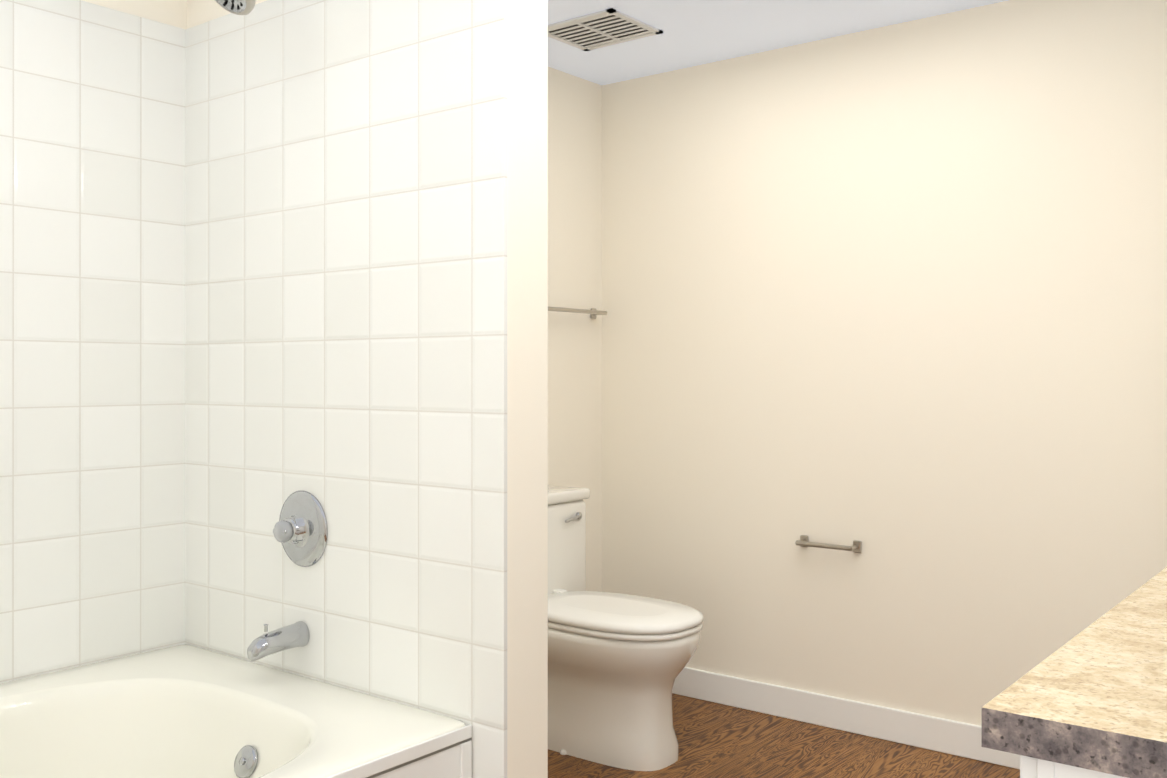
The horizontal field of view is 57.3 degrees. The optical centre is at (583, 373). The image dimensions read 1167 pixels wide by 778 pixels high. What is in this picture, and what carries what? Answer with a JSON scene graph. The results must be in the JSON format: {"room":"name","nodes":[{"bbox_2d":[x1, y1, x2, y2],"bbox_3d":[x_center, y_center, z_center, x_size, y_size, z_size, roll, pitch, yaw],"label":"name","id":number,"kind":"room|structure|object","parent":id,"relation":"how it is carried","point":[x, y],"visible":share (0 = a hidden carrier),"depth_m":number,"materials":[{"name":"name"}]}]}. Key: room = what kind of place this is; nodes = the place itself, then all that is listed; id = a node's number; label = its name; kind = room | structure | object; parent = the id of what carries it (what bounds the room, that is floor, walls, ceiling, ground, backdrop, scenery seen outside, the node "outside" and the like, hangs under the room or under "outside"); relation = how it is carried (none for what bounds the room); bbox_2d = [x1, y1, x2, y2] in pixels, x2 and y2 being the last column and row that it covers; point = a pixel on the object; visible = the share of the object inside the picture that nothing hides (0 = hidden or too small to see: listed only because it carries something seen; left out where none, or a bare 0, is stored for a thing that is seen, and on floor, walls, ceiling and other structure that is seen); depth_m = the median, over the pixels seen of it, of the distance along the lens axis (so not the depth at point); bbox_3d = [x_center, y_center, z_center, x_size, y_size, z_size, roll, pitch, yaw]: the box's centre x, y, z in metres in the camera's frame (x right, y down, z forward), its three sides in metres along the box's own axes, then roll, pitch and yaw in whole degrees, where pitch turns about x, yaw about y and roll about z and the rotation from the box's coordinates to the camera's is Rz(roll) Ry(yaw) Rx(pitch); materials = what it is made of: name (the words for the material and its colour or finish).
{"room":"bathroom","nodes":[
{"label":"bathroom","id":0,"kind":"room"},
{"bbox_2d":[82,0,186,29],"bbox_3d":[-1.317,0.028,2.623,0.150,2.300,4.423,0,0,38],"label":"wall","id":1,"kind":"structure","parent":0,"point":[172,12],"depth_m":2.77,"materials":[{"name":"beige paint"}]},
{"bbox_2d":[0,0,184,682],"bbox_3d":[-1.555,0.134,2.190,0.010,2.088,1.637,0,0,38],"label":"wall tile","id":2,"kind":"structure","parent":1,"relation":"attached to","point":[92,333],"depth_m":2.62,"materials":[{"name":"white tile"}]},
{"bbox_2d":[187,0,547,777],"bbox_3d":[-0.565,0.028,2.533,1.146,2.300,0.125,0,0,38],"label":"wall","id":3,"kind":"structure","parent":0,"point":[527,388],"depth_m":2.18,"materials":[{"name":"beige paint"}]},
{"bbox_2d":[273,490,327,566],"bbox_3d":[-0.681,0.365,2.486,0.180,0.180,0.072,0,0,38],"label":"trim","id":4,"kind":"structure","parent":3,"relation":"attached to","point":[300,531],"depth_m":2.48,"materials":[{"name":"silver metal"}]},
{"bbox_2d":[185,0,506,777],"bbox_3d":[-0.602,0.134,2.477,1.136,2.088,0.010,0,0,38],"label":"shower wall tile","id":5,"kind":"structure","parent":3,"relation":"attached to","point":[345,262],"depth_m":2.40,"materials":[{"name":"white tile"}]},
{"bbox_2d":[215,0,255,14],"bbox_3d":[-0.729,-0.895,2.410,0.116,0.190,0.253,0,0,38],"label":"shower head","id":6,"kind":"object","parent":5,"relation":"attached to","point":[241,7],"visible":1,"depth_m":2.36},
{"bbox_2d":[247,621,309,660],"bbox_3d":[-0.707,0.611,2.461,0.057,0.077,0.142,0,0,38],"label":"tub spout","id":7,"kind":"object","parent":5,"relation":"attached to","point":[296,634],"visible":1,"depth_m":2.44,"materials":[{"name":"silver metal"}]},
{"bbox_2d":[548,67,601,591],"bbox_3d":[-0.453,0.029,3.544,0.075,2.300,1.605,0,0,38],"label":"wall","id":8,"kind":"structure","parent":0,"point":[574,276],"depth_m":4.03,"materials":[{"name":"beige paint"}]},
{"bbox_2d":[548,306,606,318],"bbox_3d":[-0.118,-0.230,3.854,0.068,0.040,0.608,0,0,38],"label":"towel bar","id":9,"kind":"object","parent":8,"relation":"attached to","point":[593,312],"visible":0.5,"depth_m":3.95,"materials":[{"name":"silver metal"}]},
{"bbox_2d":[548,0,1007,84],"bbox_3d":[-0.026,-1.173,1.613,3.530,0.100,4.523,0,0,38],"label":"ceiling","id":10,"kind":"structure","parent":0,"point":[697,32],"depth_m":3.44,"materials":[{"name":"white paint"}]},
{"bbox_2d":[548,8,662,50],"bbox_3d":[0.048,-1.117,3.483,0.320,0.007,0.280,0,0,38],"label":"ceiling vent","id":11,"kind":"object","parent":10,"relation":"in","point":[601,29],"visible":0.88,"depth_m":3.48,"materials":[{"name":"white metal"}]},
{"bbox_2d":[548,693,1019,777],"bbox_3d":[-0.026,1.227,1.610,3.530,0.100,4.523,0,0,38],"label":"floor","id":12,"kind":"structure","parent":0,"point":[716,740],"depth_m":3.29,"materials":[{"name":"brown wood"}]},
{"bbox_2d":[0,644,471,777],"bbox_3d":[-1.139,0.944,1.858,1.049,0.468,1.621,0,0,38],"label":"bathtub","id":13,"kind":"object","parent":12,"relation":"on","point":[184,711],"visible":1,"depth_m":2.37,"materials":[{"name":"white ceramic"}]},
{"bbox_2d":[548,485,703,770],"bbox_3d":[0.008,0.789,3.411,0.798,0.780,0.516,0,0,38],"label":"toilet","id":14,"kind":"object","parent":12,"relation":"on","point":[617,663],"visible":0.71,"depth_m":3.22,"materials":[{"name":"white ceramic"}]},
{"bbox_2d":[1020,759,1105,777],"bbox_3d":[1.158,0.778,1.497,0.633,0.797,1.533,0,0,38],"label":"bathroom vanity","id":15,"kind":"object","parent":12,"relation":"on","point":[1027,769],"depth_m":1.07,"materials":[{"name":"white wood"}]},
{"bbox_2d":[982,567,1166,777],"bbox_3d":[1.143,0.360,1.496,0.658,0.039,1.555,0,0,38],"label":"countertop","id":16,"kind":"structure","parent":15,"relation":"on","point":[1097,705],"depth_m":1.10,"materials":[{"name":"beige stone"}]},
{"bbox_2d":[602,0,1166,725],"bbox_3d":[0.908,0.029,3.594,2.156,2.300,0.150,0,0,38],"label":"wall","id":17,"kind":"structure","parent":0,"point":[892,298],"depth_m":3.42,"materials":[{"name":"beige paint"}]},
{"bbox_2d":[795,535,861,552],"bbox_3d":[0.806,0.567,3.536,0.218,0.040,0.064,0,0,38],"label":"toilet paper holder","id":18,"kind":"object","parent":17,"relation":"attached to","point":[856,547],"visible":1,"depth_m":3.50,"materials":[{"name":"silver metal"}]},
{"bbox_2d":[672,667,1019,768],"bbox_3d":[0.882,1.127,3.509,2.068,0.105,0.013,0,0,38],"label":"baseboard","id":19,"kind":"structure","parent":17,"relation":"attached to","point":[951,737],"depth_m":3.52,"materials":[{"name":"white wood"}]}
]}

